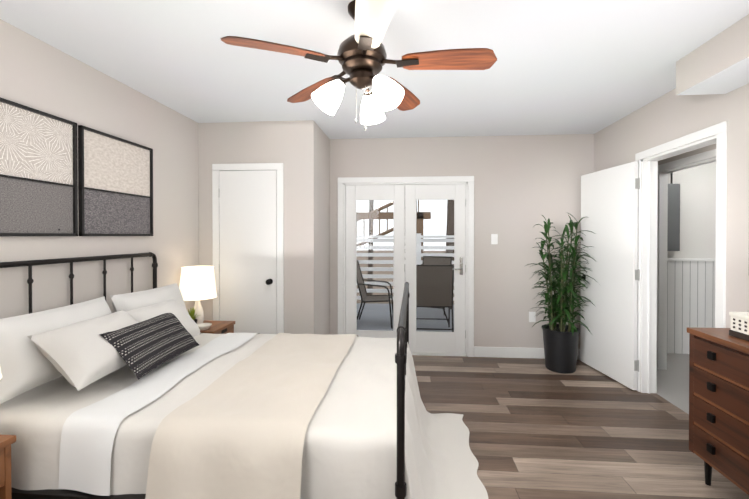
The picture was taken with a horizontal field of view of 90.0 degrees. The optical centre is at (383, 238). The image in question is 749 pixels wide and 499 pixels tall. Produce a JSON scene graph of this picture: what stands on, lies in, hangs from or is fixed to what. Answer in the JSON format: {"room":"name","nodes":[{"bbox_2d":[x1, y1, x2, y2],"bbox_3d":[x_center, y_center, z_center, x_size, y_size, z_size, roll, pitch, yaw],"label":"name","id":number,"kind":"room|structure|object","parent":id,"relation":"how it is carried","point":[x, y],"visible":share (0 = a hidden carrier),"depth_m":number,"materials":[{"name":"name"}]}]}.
{"room":"bedroom","nodes":[
{"label":"bedroom","id":0,"kind":"room"},
{"bbox_2d":[0,19,198,318],"bbox_3d":[-2.087,0.115,1.476,0.120,2.500,6.250,0,0,4],"label":"wall","id":1,"kind":"structure","parent":0,"point":[38,74],"depth_m":2.55,"materials":[{"name":"paint"}]},
{"bbox_2d":[0,97,77,235],"bbox_3d":[-1.961,-0.368,2.129,0.026,0.713,0.470,0,0,4],"label":"picture","id":2,"kind":"object","parent":1,"relation":"attached to","point":[38,175],"visible":1,"depth_m":2.12,"materials":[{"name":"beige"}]},
{"bbox_2d":[78,125,152,235],"bbox_3d":[-1.915,-0.371,2.723,0.026,0.710,0.660,0,0,4],"label":"picture","id":3,"kind":"object","parent":1,"relation":"attached to","point":[115,185],"visible":1,"depth_m":2.66,"materials":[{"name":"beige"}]},
{"bbox_2d":[198,120,329,334],"bbox_3d":[-1.235,0.095,4.133,1.170,2.500,0.860,0,0,4],"label":"wall","id":4,"kind":"structure","parent":0,"point":[300,150],"depth_m":3.69,"materials":[{"name":"paint"}]},
{"bbox_2d":[212,163,283,334],"bbox_3d":[-1.345,0.304,3.673,0.720,2.088,0.079,0,0,4],"label":"door","id":5,"kind":"structure","parent":4,"relation":"attached to","point":[248,227],"depth_m":3.70,"materials":[{"name":"white wood"}]},
{"bbox_2d":[0,0,748,138],"bbox_3d":[0.034,-1.174,1.302,4.374,0.080,6.250,0,0,4],"label":"ceiling","id":6,"kind":"structure","parent":0,"point":[561,67],"depth_m":2.31,"materials":[{"name":"paint"}]},
{"bbox_2d":[220,0,496,130],"bbox_3d":[-0.066,-0.830,1.831,1.202,0.615,1.222,0,0,4],"label":"ceiling fan","id":7,"kind":"object","parent":6,"relation":"hanging from","point":[361,56],"visible":1,"depth_m":1.77,"materials":[{"name":"brown wood"}]},
{"bbox_2d":[676,14,748,94],"bbox_3d":[1.878,-1.018,0.287,0.300,0.216,4.268,0,0,4],"label":"soffit","id":8,"kind":"object","parent":6,"relation":"attached to","point":[718,63],"depth_m":2.15,"materials":[{"name":"paint"}]},
{"bbox_2d":[330,134,593,348],"bbox_3d":[0.889,0.093,4.330,3.134,2.500,0.140,0,0,4],"label":"wall","id":9,"kind":"structure","parent":0,"point":[523,184],"depth_m":4.22,"materials":[{"name":"paint"}]},
{"bbox_2d":[338,176,473,356],"bbox_3d":[0.247,0.318,4.358,1.562,2.051,0.186,0,0,4],"label":"french door","id":10,"kind":"structure","parent":9,"relation":"attached to","point":[404,194],"depth_m":4.32,"materials":[{"name":"white wood"}]},
{"bbox_2d":[491,234,497,243],"bbox_3d":[1.250,0.008,4.226,0.072,0.116,0.009,0,0,4],"label":"switch plate","id":11,"kind":"object","parent":9,"relation":"attached to","point":[494,238],"visible":1,"depth_m":4.22,"materials":[{"name":"white plastic"}]},
{"bbox_2d":[474,346,579,359],"bbox_3d":[1.676,1.285,4.200,1.304,0.118,0.014,0,0,4],"label":"baseboard","id":12,"kind":"structure","parent":9,"relation":"attached to","point":[511,352],"depth_m":4.20,"materials":[{"name":"white wood"}]},
{"bbox_2d":[529,312,535,321],"bbox_3d":[1.667,0.880,4.201,0.072,0.116,0.008,0,0,4],"label":"electrical outlet plate","id":13,"kind":"object","parent":9,"relation":"attached to","point":[532,318],"visible":1,"depth_m":4.20,"materials":[{"name":"white plastic"}]},
{"bbox_2d":[412,353,748,498],"bbox_3d":[0.943,1.391,1.396,6.175,0.050,6.540,0,0,4],"label":"floor","id":14,"kind":"structure","parent":0,"point":[537,428],"depth_m":2.67,"materials":[{"name":"brown wood"}]},
{"bbox_2d":[0,434,15,498],"bbox_3d":[-1.740,1.068,1.198,0.577,0.602,0.575,0,0,4],"label":"nightstand","id":15,"kind":"object","parent":14,"relation":"on","point":[6,441],"visible":1,"depth_m":1.43,"materials":[{"name":"brown wood"}]},
{"bbox_2d":[200,320,234,333],"bbox_3d":[-1.634,1.064,3.344,0.457,0.577,0.390,0,0,4],"label":"nightstand","id":16,"kind":"object","parent":14,"relation":"on","point":[220,327],"visible":0.15,"depth_m":3.35,"materials":[{"name":"brown wood"}]},
{"bbox_2d":[188,307,197,323],"bbox_3d":[-1.658,0.686,3.252,0.150,0.180,0.110,0,0,4],"label":"plant","id":17,"kind":"object","parent":16,"relation":"on","point":[192,313],"visible":0.56,"depth_m":3.26,"materials":[{"name":"green plant"}]},
{"bbox_2d":[179,266,216,323],"bbox_3d":[-1.692,0.517,3.409,0.320,0.515,0.320,0,0,4],"label":"lamp","id":18,"kind":"object","parent":16,"relation":"on","point":[197,284],"visible":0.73,"depth_m":3.30,"materials":[{"name":"white fabric"}]},
{"bbox_2d":[197,323,211,329],"bbox_3d":[-1.547,0.757,3.214,0.136,0.037,0.136,0,0,4],"label":"dish","id":19,"kind":"object","parent":16,"relation":"on","point":[203,326],"visible":0.77,"depth_m":3.21,"materials":[{"name":"white ceramic"}]},
{"bbox_2d":[0,252,487,498],"bbox_3d":[-0.698,0.738,2.188,2.518,1.244,1.612,0,0,4],"label":"bed","id":20,"kind":"object","parent":14,"relation":"on","point":[154,393],"visible":1,"depth_m":1.69,"materials":[{"name":"white fabric"}]},
{"bbox_2d":[527,212,597,373],"bbox_3d":[1.805,0.537,3.846,0.676,1.621,0.629,0,0,4],"label":"plant","id":21,"kind":"object","parent":14,"relation":"on","point":[560,339],"visible":1,"depth_m":3.77,"materials":[{"name":"green plant"}]},
{"bbox_2d":[687,327,748,494],"bbox_3d":[1.880,0.940,1.426,0.426,0.850,1.434,0,0,4],"label":"dresser","id":22,"kind":"object","parent":14,"relation":"on","point":[719,400],"visible":1,"depth_m":1.92,"materials":[{"name":"brown wood"}]},
{"bbox_2d":[729,312,748,340],"bbox_3d":[1.938,0.450,1.713,0.280,0.125,0.500,0,0,4],"label":"decorative box","id":23,"kind":"object","parent":22,"relation":"on","point":[739,325],"visible":1,"depth_m":1.91,"materials":[{"name":"white"}]},
{"bbox_2d":[594,84,748,391],"bbox_3d":[2.154,0.117,1.147,0.120,2.500,6.250,0,0,4],"label":"wall","id":24,"kind":"structure","parent":0,"point":[668,117],"depth_m":2.46,"materials":[{"name":"paint"}]},
{"bbox_2d":[579,161,639,389],"bbox_3d":[2.189,0.329,3.680,0.179,2.015,0.802,0,0,-4],"label":"open door","id":25,"kind":"structure","parent":24,"relation":"in","point":[609,213],"depth_m":3.58,"materials":[{"name":"painted wood"},{"name":"nickel"}]},
{"bbox_2d":[635,121,726,393],"bbox_3d":[2.287,0.301,2.869,0.156,2.106,0.962,0,0,4],"label":"door frame","id":26,"kind":"structure","parent":24,"relation":"attached to","point":[716,134],"depth_m":3.26,"materials":[{"name":"white wood"}]},
{"bbox_2d":[657,144,715,353],"bbox_3d":[3.268,0.063,3.097,1.802,2.580,2.770,0,0,4],"label":"wall","id":27,"kind":"structure","parent":0,"point":[691,265],"depth_m":4.36,"materials":[{"name":"paint"}]},
{"bbox_2d":[667,172,679,250],"bbox_3d":[3.294,-0.507,4.326,0.200,1.300,0.083,0,0,4],"label":"panel","id":28,"kind":"object","parent":27,"relation":"attached to","point":[673,237],"visible":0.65,"depth_m":4.29,"materials":[{"name":"grey metal"}]},
{"bbox_2d":[657,149,715,369],"bbox_3d":[2.828,0.302,3.479,0.098,2.096,0.892,0,0,4],"label":"door frame","id":29,"kind":"structure","parent":27,"relation":"attached to","point":[699,159],"depth_m":3.84,"materials":[{"name":"white wood"}]},
{"label":"outside","id":30,"kind":"structure","parent":0,"visible":0},
{"bbox_2d":[357,303,453,331],"bbox_3d":[1.183,1.366,5.966,4.800,0.050,3.150,0,0,4],"label":"floor","id":31,"kind":"structure","parent":30,"point":[376,311],"depth_m":6.26,"materials":[{"name":"grey"}]},
{"bbox_2d":[357,260,392,327],"bbox_3d":[-0.156,0.848,5.891,0.624,0.994,0.561,0,0,4],"label":"chair","id":32,"kind":"object","parent":31,"relation":"on","point":[363,295],"depth_m":5.96,"materials":[{"name":"black metal"}]},
{"bbox_2d":[357,233,453,300],"bbox_3d":[1.374,0.615,7.425,4.145,1.430,0.100,0,0,4],"label":"railing","id":33,"kind":"object","parent":31,"relation":"on","point":[419,240],"depth_m":7.47,"materials":[{"name":"white metal"}]},
{"bbox_2d":[416,265,453,331],"bbox_3d":[0.698,0.852,5.393,0.561,0.994,0.624,0,0,4],"label":"chair","id":34,"kind":"object","parent":31,"relation":"on","point":[433,292],"depth_m":5.16,"materials":[{"name":"fabric"}]},
{"bbox_2d":[422,256,451,309],"bbox_3d":[0.913,0.841,6.889,0.561,0.994,0.624,0,0,22],"label":"chair","id":35,"kind":"object","parent":31,"relation":"on","point":[439,260],"depth_m":7.14,"materials":[{"name":"grey fabric"}]},
{"bbox_2d":[357,250,453,304],"bbox_3d":[2.403,2.232,32.112,60.000,0.200,55.440,0,0,4],"label":"ground","id":36,"kind":"structure","parent":30,"point":[379,265],"depth_m":24.80,"materials":[{"name":"grey concrete"}]},
{"bbox_2d":[357,200,430,259],"bbox_3d":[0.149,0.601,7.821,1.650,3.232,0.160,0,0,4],"label":"stair","id":37,"kind":"structure","parent":36,"relation":"on","point":[379,215],"depth_m":7.76,"materials":[{"name":"brown wood"}]},
{"bbox_2d":[367,200,453,294],"bbox_3d":[1.860,-3.734,14.762,13.567,12.008,7.415,0,0,4],"label":"posts","id":38,"kind":"object","parent":36,"relation":"on","point":[450,219],"depth_m":11.15,"materials":[{"name":"brown wood"}]}
]}

